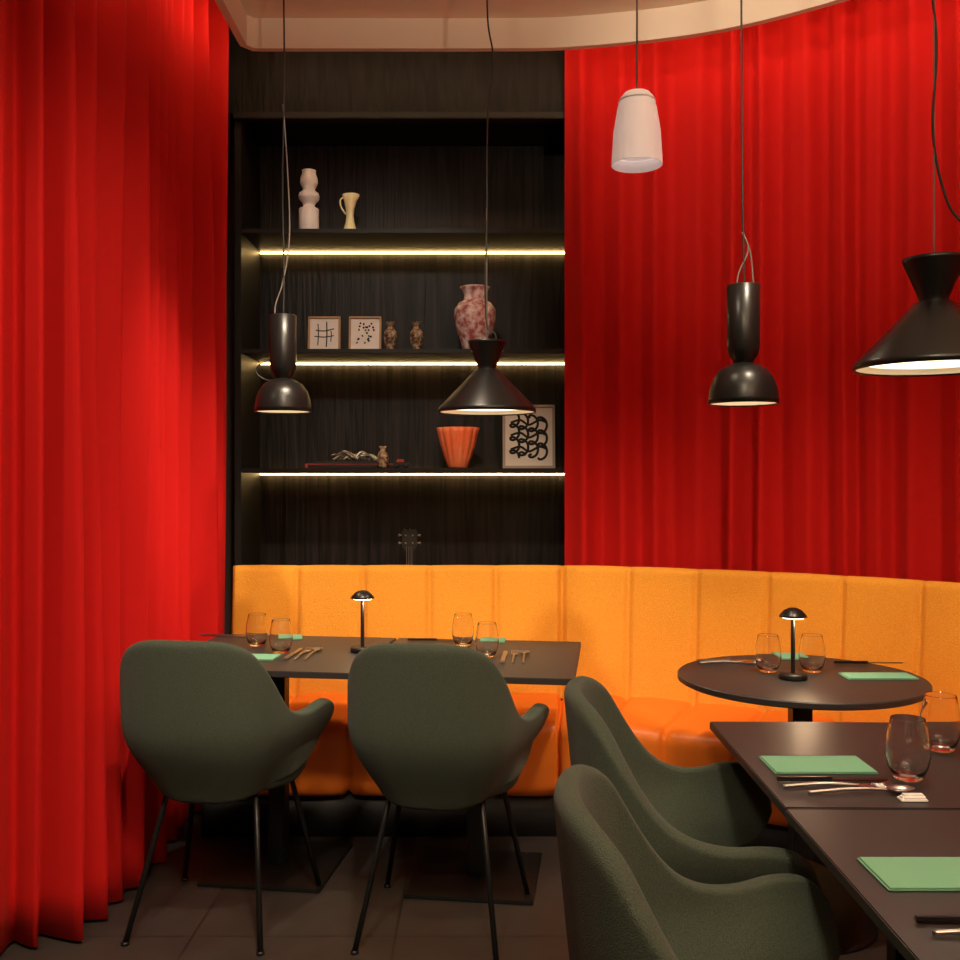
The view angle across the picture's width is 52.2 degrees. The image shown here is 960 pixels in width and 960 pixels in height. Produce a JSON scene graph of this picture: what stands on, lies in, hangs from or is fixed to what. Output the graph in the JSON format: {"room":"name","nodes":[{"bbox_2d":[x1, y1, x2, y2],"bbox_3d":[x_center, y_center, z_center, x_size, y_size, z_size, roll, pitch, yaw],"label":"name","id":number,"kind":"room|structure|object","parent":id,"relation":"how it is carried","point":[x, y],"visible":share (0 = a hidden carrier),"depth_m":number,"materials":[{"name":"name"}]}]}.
{"room":"restaurant","nodes":[
{"label":"restaurant","id":0,"kind":"room"},
{"bbox_2d":[224,119,233,633],"bbox_3d":[0.000,-0.450,4.950,6.400,3.600,0.100,0,0,0],"label":"wall","id":1,"kind":"structure","parent":0,"point":[229,535],"depth_m":4.90,"materials":[{"name":"brown paint"}]},
{"bbox_2d":[215,0,848,51],"bbox_3d":[0.856,-1.853,1.320,7.326,0.183,3.997,0,0,44],"label":"trim","id":2,"kind":"structure","parent":1,"relation":"attached to","point":[708,17],"depth_m":4.00,"materials":[{"name":"beige paint"}]},
{"bbox_2d":[0,811,886,959],"bbox_3d":[0.000,1.400,1.200,6.600,0.100,8.000,0,0,0],"label":"floor","id":3,"kind":"structure","parent":0,"point":[175,919],"depth_m":3.01,"materials":[{"name":"tile"}]},
{"bbox_2d":[0,0,228,954],"bbox_3d":[-1.713,-0.381,3.111,2.484,3.438,1.138,0,0,-42],"label":"curtain","id":4,"kind":"object","parent":3,"relation":"on","point":[114,113],"visible":0.84,"depth_m":2.99,"materials":[{"name":"red fabric"}]},
{"bbox_2d":[120,640,333,955],"bbox_3d":[-0.798,0.900,3.032,0.628,0.900,0.627,0,0,8],"label":"dining chair","id":5,"kind":"object","parent":3,"relation":"on","point":[205,721],"visible":1,"depth_m":2.78,"materials":[{"name":"green fabric"}]},
{"bbox_2d":[197,634,395,892],"bbox_3d":[-0.705,0.975,3.432,0.690,0.750,0.690,0,0,8],"label":"square table","id":6,"kind":"object","parent":3,"relation":"on","point":[285,863],"visible":0.54,"depth_m":3.40,"materials":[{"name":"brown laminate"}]},
{"bbox_2d":[200,634,245,636],"bbox_3d":[-0.964,0.594,3.744,0.224,0.008,0.017,0,0,7],"label":"table knife","id":7,"kind":"object","parent":6,"relation":"on","point":[222,635],"visible":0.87,"depth_m":3.75,"materials":[{"name":"silver metal"}]},
{"bbox_2d":[246,613,267,646],"bbox_3d":[-0.806,0.542,3.542,0.081,0.116,0.081,0,0,0],"label":"drinking glass","id":8,"kind":"object","parent":6,"relation":"on","point":[256,625],"visible":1,"depth_m":3.51,"materials":[{"name":"clear glass"}]},
{"bbox_2d":[253,654,280,660],"bbox_3d":[-0.748,0.597,3.303,0.130,0.005,0.100,0,0,6],"label":"napkin","id":9,"kind":"object","parent":6,"relation":"on","point":[261,657],"visible":0.52,"depth_m":3.30,"materials":[{"name":"green fabric"}]},
{"bbox_2d":[269,618,292,653],"bbox_3d":[-0.690,0.542,3.399,0.081,0.116,0.081,0,0,0],"label":"drinking glass","id":10,"kind":"object","parent":6,"relation":"on","point":[280,635],"visible":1,"depth_m":3.37,"materials":[{"name":"clear glass"}]},
{"bbox_2d":[283,648,302,659],"bbox_3d":[-0.639,0.594,3.362,0.017,0.008,0.224,0,0,4],"label":"table knife","id":11,"kind":"object","parent":6,"relation":"on","point":[299,649],"visible":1,"depth_m":3.33,"materials":[{"name":"silver metal"}]},
{"bbox_2d":[293,634,301,639],"bbox_3d":[-0.722,0.597,3.721,0.090,0.005,0.100,0,0,-11],"label":"napkin","id":12,"kind":"object","parent":6,"relation":"on","point":[295,636],"visible":0.4,"depth_m":3.72,"materials":[{"name":"green fabric"}]},
{"bbox_2d":[294,647,313,659],"bbox_3d":[-0.607,0.593,3.356,0.024,0.011,0.213,0,0,4],"label":"fork","id":13,"kind":"object","parent":6,"relation":"on","point":[306,649],"visible":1,"depth_m":3.37,"materials":[{"name":"silver metal"}]},
{"bbox_2d":[304,647,322,659],"bbox_3d":[-0.573,0.593,3.351,0.038,0.012,0.208,0,0,4],"label":"spoon","id":14,"kind":"object","parent":6,"relation":"on","point":[314,649],"visible":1,"depth_m":3.40,"materials":[{"name":"silver metal"}]},
{"bbox_2d":[312,647,322,650],"bbox_3d":[-0.568,0.593,3.428,0.038,0.010,0.055,0,0,4],"label":"bowl","id":15,"kind":"object","parent":14,"relation":"on","point":[315,648],"depth_m":3.44,"materials":[{"name":"silver metal"}]},
{"bbox_2d":[350,590,373,653],"bbox_3d":[-0.410,0.492,3.420,0.084,0.215,0.084,0,0,0],"label":"table lamp","id":16,"kind":"object","parent":6,"relation":"on","point":[362,595],"visible":0.83,"depth_m":3.40,"materials":[{"name":"black metal"}]},
{"bbox_2d":[228,27,564,700],"bbox_3d":[-0.335,-0.405,4.591,1.620,3.510,0.458,0,0,0],"label":"shelving unit","id":17,"kind":"object","parent":3,"relation":"on","point":[403,132],"visible":0.48,"depth_m":4.79,"materials":[{"name":"black wood"}]},
{"bbox_2d":[298,168,319,228],"bbox_3d":[-0.792,-1.282,4.540,0.098,0.302,0.098,0,0,19],"label":"vase","id":18,"kind":"object","parent":17,"relation":"on","point":[308,214],"visible":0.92,"depth_m":4.51,"materials":[{"name":"white ceramic"}]},
{"bbox_2d":[308,316,340,348],"bbox_3d":[-0.723,-0.675,4.548,0.150,0.169,0.033,0,0,0],"label":"picture frame","id":19,"kind":"object","parent":17,"relation":"on","point":[324,332],"visible":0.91,"depth_m":4.55,"materials":[{"name":"white paper"}]},
{"bbox_2d":[339,193,359,228],"bbox_3d":[-0.599,-1.226,4.540,0.081,0.191,0.081,0,0,-45],"label":"jug","id":20,"kind":"object","parent":17,"relation":"on","point":[350,199],"visible":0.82,"depth_m":4.52,"materials":[{"name":"beige ceramic"}]},
{"bbox_2d":[305,461,398,467],"bbox_3d":[-0.593,-0.071,4.568,0.420,0.032,0.154,0,0,0],"label":"stacked books","id":21,"kind":"object","parent":17,"relation":"on","point":[320,464],"visible":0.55,"depth_m":4.50,"materials":[{"name":"red paper"}]},
{"bbox_2d":[327,450,376,460],"bbox_3d":[-0.592,-0.113,4.572,0.238,0.048,0.107,0,0,0],"label":"wire sculpture","id":22,"kind":"object","parent":21,"relation":"on","point":[343,454],"visible":0.98,"depth_m":4.56,"materials":[{"name":"silver metal"}]},
{"bbox_2d":[349,316,381,348],"bbox_3d":[-0.533,-0.675,4.548,0.150,0.169,0.033,0,0,0],"label":"picture frame","id":23,"kind":"object","parent":17,"relation":"on","point":[365,332],"visible":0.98,"depth_m":4.55,"materials":[{"name":"white paper"}]},
{"bbox_2d":[377,446,388,467],"bbox_3d":[-0.440,-0.103,4.440,0.054,0.100,0.054,0,0,0],"label":"vase","id":24,"kind":"object","parent":17,"relation":"on","point":[382,457],"visible":0.98,"depth_m":4.42,"materials":[{"name":"brown ceramic"}]},
{"bbox_2d":[384,321,396,348],"bbox_3d":[-0.415,-0.660,4.540,0.064,0.140,0.064,0,0,0],"label":"vase","id":25,"kind":"object","parent":17,"relation":"on","point":[390,335],"visible":0.77,"depth_m":4.52,"materials":[{"name":"brown ceramic"}]},
{"bbox_2d":[394,459,408,467],"bbox_3d":[-0.357,-0.074,4.450,0.070,0.041,0.040,0,0,0],"label":"toy car","id":26,"kind":"object","parent":17,"relation":"on","point":[399,462],"visible":0.98,"depth_m":4.43,"materials":[{"name":"black"}]},
{"bbox_2d":[398,529,420,564],"bbox_3d":[-0.324,0.544,4.515,0.172,0.640,0.070,0,0,0],"label":"ukulele","id":27,"kind":"object","parent":17,"relation":"on","point":[409,542],"visible":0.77,"depth_m":4.49,"materials":[{"name":"black wood"}]},
{"bbox_2d":[410,321,422,348],"bbox_3d":[-0.294,-0.660,4.540,0.064,0.140,0.064,0,0,0],"label":"vase","id":28,"kind":"object","parent":17,"relation":"on","point":[416,335],"visible":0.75,"depth_m":4.52,"materials":[{"name":"brown ceramic"}]},
{"bbox_2d":[437,427,478,467],"bbox_3d":[-0.102,-0.148,4.540,0.200,0.189,0.196,0,0,0],"label":"vase","id":29,"kind":"object","parent":17,"relation":"on","point":[457,444],"visible":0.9,"depth_m":4.48,"materials":[{"name":"orange ceramic"}]},
{"bbox_2d":[454,284,495,348],"bbox_3d":[-0.023,-0.742,4.540,0.194,0.303,0.194,0,0,0],"label":"vase","id":30,"kind":"object","parent":17,"relation":"on","point":[469,314],"visible":0.8,"depth_m":4.47,"materials":[{"name":"ceramic"}]},
{"bbox_2d":[503,405,554,467],"bbox_3d":[0.229,-0.204,4.604,0.245,0.300,0.045,0,0,0],"label":"picture frame","id":31,"kind":"object","parent":17,"relation":"on","point":[529,439],"visible":0.92,"depth_m":4.60,"materials":[{"name":"beige paper"}]},
{"bbox_2d":[347,643,548,959],"bbox_3d":[-0.118,0.900,2.972,0.628,0.900,0.627,0,0,10],"label":"dining chair","id":32,"kind":"object","parent":3,"relation":"on","point":[435,727],"visible":1,"depth_m":2.71,"materials":[{"name":"green fabric"}]},
{"bbox_2d":[393,638,580,905],"bbox_3d":[-0.012,0.975,3.340,0.690,0.750,0.690,0,0,8],"label":"square table","id":33,"kind":"object","parent":3,"relation":"on","point":[443,874],"visible":0.41,"depth_m":3.31,"materials":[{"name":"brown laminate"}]},
{"bbox_2d":[407,638,452,640],"bbox_3d":[-0.161,0.594,3.651,0.224,0.008,0.017,0,0,2],"label":"table knife","id":34,"kind":"object","parent":33,"relation":"on","point":[416,639],"visible":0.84,"depth_m":3.65,"materials":[{"name":"grey metal"}]},
{"bbox_2d":[452,613,473,646],"bbox_3d":[-0.061,0.542,3.542,0.081,0.116,0.081,0,0,0],"label":"drinking glass","id":35,"kind":"object","parent":33,"relation":"on","point":[462,626],"visible":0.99,"depth_m":3.51,"materials":[{"name":"clear glass"}]},
{"bbox_2d":[475,621,498,657],"bbox_3d":[0.024,0.542,3.322,0.081,0.116,0.081,0,0,0],"label":"drinking glass","id":36,"kind":"object","parent":33,"relation":"on","point":[486,638],"visible":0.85,"depth_m":3.29,"materials":[{"name":"clear glass"}]},
{"bbox_2d":[499,638,505,642],"bbox_3d":[0.045,0.597,3.652,0.100,0.005,0.090,0,0,6],"label":"napkin","id":37,"kind":"object","parent":33,"relation":"on","point":[501,640],"visible":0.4,"depth_m":3.63,"materials":[{"name":"green fabric"}]},
{"bbox_2d":[500,651,507,662],"bbox_3d":[0.082,0.594,3.305,0.017,0.008,0.224,0,0,4],"label":"table knife","id":38,"kind":"object","parent":33,"relation":"on","point":[504,655],"visible":1,"depth_m":3.28,"materials":[{"name":"silver metal"}]},
{"bbox_2d":[511,651,517,663],"bbox_3d":[0.114,0.593,3.300,0.024,0.011,0.213,0,0,4],"label":"fork","id":39,"kind":"object","parent":33,"relation":"on","point":[513,653],"visible":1,"depth_m":3.31,"materials":[{"name":"silver metal"}]},
{"bbox_2d":[519,650,529,663],"bbox_3d":[0.148,0.593,3.295,0.038,0.012,0.208,0,0,4],"label":"spoon","id":40,"kind":"object","parent":33,"relation":"on","point":[523,652],"visible":1,"depth_m":3.35,"materials":[{"name":"silver metal"}]},
{"bbox_2d":[519,650,529,653],"bbox_3d":[0.153,0.593,3.371,0.038,0.010,0.055,0,0,4],"label":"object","id":41,"kind":"object","parent":40,"relation":"on","point":[521,651],"depth_m":3.38,"materials":[{"name":"silver metal"}]},
{"bbox_2d":[201,565,959,867],"bbox_3d":[0.919,0.856,3.056,4.491,0.988,1.736,0,0,42],"label":"sofa","id":42,"kind":"object","parent":3,"relation":"on","point":[635,627],"visible":0.47,"depth_m":3.88,"materials":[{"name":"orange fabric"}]},
{"bbox_2d":[554,764,840,959],"bbox_3d":[0.422,0.900,1.431,0.627,0.900,0.628,0,0,4],"label":"dining chair","id":43,"kind":"object","parent":3,"relation":"on","point":[622,901],"visible":1,"depth_m":1.64,"materials":[{"name":"green fabric"}]},
{"bbox_2d":[564,676,864,954],"bbox_3d":[0.497,0.900,2.127,0.627,0.900,0.628,0,0,7],"label":"dining chair","id":44,"kind":"object","parent":3,"relation":"on","point":[699,821],"visible":0.55,"depth_m":2.08,"materials":[{"name":"green fabric"}]},
{"bbox_2d":[565,0,959,582],"bbox_3d":[1.992,-0.381,2.170,1.227,3.438,5.309,0,0,-24],"label":"curtain","id":45,"kind":"object","parent":3,"relation":"on","point":[850,474],"visible":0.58,"depth_m":4.09,"materials":[{"name":"red fabric"}]},
{"bbox_2d":[678,655,931,954],"bbox_3d":[0.980,0.975,3.000,0.736,0.750,0.736,0,0,0],"label":"round table","id":46,"kind":"object","parent":3,"relation":"on","point":[829,690],"visible":0.56,"depth_m":2.86,"materials":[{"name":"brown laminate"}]},
{"bbox_2d":[696,659,754,661],"bbox_3d":[0.823,0.594,3.228,0.224,0.008,0.017,0,0,-3],"label":"table knife","id":47,"kind":"object","parent":46,"relation":"on","point":[697,660],"visible":0.68,"depth_m":3.22,"materials":[{"name":"silver metal"}]},
{"bbox_2d":[699,660,755,663],"bbox_3d":[0.821,0.593,3.195,0.213,0.011,0.024,0,0,-3],"label":"fork","id":48,"kind":"object","parent":46,"relation":"on","point":[716,661],"visible":0.82,"depth_m":3.19,"materials":[{"name":"silver metal"}]},
{"bbox_2d":[755,633,781,672],"bbox_3d":[0.900,0.542,3.062,0.081,0.116,0.081,0,0,0],"label":"drinking glass","id":49,"kind":"object","parent":46,"relation":"on","point":[768,657],"visible":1,"depth_m":3.03,"materials":[{"name":"clear glass"}]},
{"bbox_2d":[781,653,798,659],"bbox_3d":[1.051,0.597,3.322,0.090,0.005,0.110,0,0,0],"label":"napkin","id":50,"kind":"object","parent":46,"relation":"on","point":[785,656],"visible":0.52,"depth_m":3.30,"materials":[{"name":"green fabric"}]},
{"bbox_2d":[778,607,807,681],"bbox_3d":[0.944,0.492,2.955,0.084,0.215,0.084,0,0,0],"label":"table lamp","id":51,"kind":"object","parent":46,"relation":"on","point":[792,613],"visible":1,"depth_m":2.94,"materials":[{"name":"black metal"}]},
{"bbox_2d":[798,633,825,672],"bbox_3d":[1.038,0.542,3.062,0.081,0.116,0.081,0,0,0],"label":"drinking glass","id":52,"kind":"object","parent":46,"relation":"on","point":[812,656],"visible":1,"depth_m":3.03,"materials":[{"name":"clear glass"}]},
{"bbox_2d":[833,661,902,663],"bbox_3d":[1.265,0.594,3.194,0.224,0.008,0.017,0,0,2],"label":"table knife","id":53,"kind":"object","parent":46,"relation":"on","point":[855,662],"visible":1,"depth_m":3.19,"materials":[{"name":"grey metal"}]},
{"bbox_2d":[838,672,918,679],"bbox_3d":[1.212,0.597,2.985,0.210,0.005,0.090,0,0,0],"label":"napkin","id":54,"kind":"object","parent":46,"relation":"on","point":[849,675],"visible":1,"depth_m":2.97,"materials":[{"name":"green fabric"}]},
{"bbox_2d":[710,722,959,959],"bbox_3d":[0.915,0.975,2.110,0.700,0.750,0.640,0,0,1],"label":"square table","id":55,"kind":"object","parent":3,"relation":"on","point":[746,741],"visible":0.49,"depth_m":2.10,"materials":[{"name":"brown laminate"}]},
{"bbox_2d":[759,756,877,773],"bbox_3d":[0.706,0.597,2.055,0.210,0.005,0.120,0,0,0],"label":"napkin","id":56,"kind":"object","parent":55,"relation":"on","point":[777,764],"visible":1,"depth_m":2.04,"materials":[{"name":"green fabric"}]},
{"bbox_2d":[775,776,887,780],"bbox_3d":[0.700,0.594,1.948,0.224,0.008,0.017,0,0,0],"label":"table knife","id":57,"kind":"object","parent":55,"relation":"on","point":[778,778],"visible":1,"depth_m":1.95,"materials":[{"name":"grey metal"}]},
{"bbox_2d":[783,781,893,787],"bbox_3d":[0.696,0.593,1.908,0.213,0.011,0.024,0,0,-2],"label":"fork","id":58,"kind":"object","parent":55,"relation":"on","point":[886,783],"visible":0.96,"depth_m":1.91,"materials":[{"name":"silver metal"}]},
{"bbox_2d":[808,785,914,793],"bbox_3d":[0.729,0.593,1.872,0.208,0.012,0.038,0,0,-3],"label":"spoon","id":59,"kind":"object","parent":55,"relation":"on","point":[894,788],"visible":1,"depth_m":1.87,"materials":[{"name":"silver metal"}]},
{"bbox_2d":[886,785,914,792],"bbox_3d":[0.805,0.593,1.876,0.055,0.010,0.038,0,0,-3],"label":"bowl","id":60,"kind":"object","parent":59,"relation":"on","point":[894,788],"depth_m":1.88,"materials":[{"name":"silver metal"}]},
{"bbox_2d":[885,714,930,781],"bbox_3d":[0.858,0.538,1.965,0.086,0.122,0.086,0,0,0],"label":"drinking glass","id":61,"kind":"object","parent":55,"relation":"on","point":[907,742],"visible":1,"depth_m":1.94,"materials":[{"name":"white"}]},
{"bbox_2d":[897,793,927,801],"bbox_3d":[0.810,0.594,1.835,0.050,0.012,0.022,0,0,0],"label":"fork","id":62,"kind":"object","parent":55,"relation":"on","point":[904,797],"visible":1,"depth_m":1.83,"materials":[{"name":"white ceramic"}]},
{"bbox_2d":[920,692,959,752],"bbox_3d":[1.022,0.538,2.175,0.086,0.122,0.086,0,0,0],"label":"drinking glass","id":63,"kind":"object","parent":55,"relation":"on","point":[941,711],"visible":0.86,"depth_m":2.14,"materials":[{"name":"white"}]},
{"bbox_2d":[786,809,959,959],"bbox_3d":[0.902,0.975,1.462,0.700,0.750,0.640,0,0,1],"label":"square table","id":64,"kind":"object","parent":3,"relation":"on","point":[838,838],"visible":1,"depth_m":1.57,"materials":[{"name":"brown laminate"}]},
{"bbox_2d":[857,857,959,890],"bbox_3d":[0.700,0.597,1.488,0.210,0.005,0.120,0,0,0],"label":"napkin","id":65,"kind":"object","parent":64,"relation":"on","point":[894,873],"visible":1,"depth_m":1.48,"materials":[{"name":"green fabric"}]},
{"bbox_2d":[913,915,959,922],"bbox_3d":[0.700,0.594,1.323,0.224,0.008,0.017,0,0,1],"label":"table knife","id":66,"kind":"object","parent":64,"relation":"on","point":[918,918],"visible":1,"depth_m":1.32,"materials":[{"name":"grey metal"}]},
{"bbox_2d":[932,929,959,935],"bbox_3d":[0.701,0.593,1.285,0.213,0.011,0.024,0,0,1],"label":"fork","id":67,"kind":"object","parent":64,"relation":"on","point":[947,931],"visible":1,"depth_m":1.28,"materials":[{"name":"silver metal"}]},
{"bbox_2d":[240,0,706,17],"bbox_3d":[-0.534,-1.913,0.676,5.232,0.055,6.652,0,0,0],"label":"ceiling","id":68,"kind":"structure","parent":0,"point":[253,8],"depth_m":3.92,"materials":[{"name":"beige paint"}]},
{"bbox_2d":[254,0,311,413],"bbox_3d":[-0.703,-1.063,3.500,0.202,1.643,0.202,0,0,0],"label":"pendant lamp","id":69,"kind":"object","parent":68,"relation":"hanging from","point":[282,394],"visible":1,"depth_m":3.46,"materials":[{"name":"black metal"}]},
{"bbox_2d":[438,0,535,415],"bbox_3d":[0.024,-1.058,3.350,0.336,1.655,0.336,0,0,0],"label":"pendant lamp","id":70,"kind":"object","parent":68,"relation":"hanging from","point":[486,392],"visible":1,"depth_m":3.29,"materials":[{"name":"black metal"}]},
{"bbox_2d":[463,409,509,410],"bbox_3d":[0.024,-0.250,3.350,0.294,0.008,0.294,0,0,0],"label":"diffuser","id":71,"kind":"object","parent":70,"relation":"attached to","point":[463,409],"depth_m":3.44,"materials":[{"name":"beige plastic"}]},
{"bbox_2d":[612,0,662,172],"bbox_3d":[0.416,-1.360,2.600,0.134,1.050,0.134,0,0,0],"label":"pendant lamp","id":72,"kind":"object","parent":68,"relation":"hanging from","point":[637,144],"visible":1,"depth_m":2.56,"materials":[{"name":"white"}]},
{"bbox_2d":[623,157,650,160],"bbox_3d":[0.416,-0.869,2.600,0.116,0.008,0.116,0,0,0],"label":"diffuser","id":73,"kind":"object","parent":72,"relation":"attached to","point":[636,158],"depth_m":2.64,"materials":[{"name":"white glass"}]},
{"bbox_2d":[708,0,779,406],"bbox_3d":[0.766,-1.052,2.850,0.202,1.665,0.202,0,0,0],"label":"pendant lamp","id":74,"kind":"object","parent":68,"relation":"hanging from","point":[742,383],"visible":1,"depth_m":2.81,"materials":[{"name":"black metal"}]},
{"bbox_2d":[853,0,959,376],"bbox_3d":[1.005,-1.065,2.170,0.336,1.639,0.336,0,0,0],"label":"pendant lamp","id":75,"kind":"object","parent":68,"relation":"hanging from","point":[924,341],"visible":1,"depth_m":2.13,"materials":[{"name":"black metal"}]},
{"bbox_2d":[871,360,959,368],"bbox_3d":[1.005,-0.266,2.170,0.294,0.008,0.294,0,0,0],"label":"diffuser","id":76,"kind":"object","parent":75,"relation":"attached to","point":[875,364],"depth_m":2.22,"materials":[{"name":"beige plastic"}]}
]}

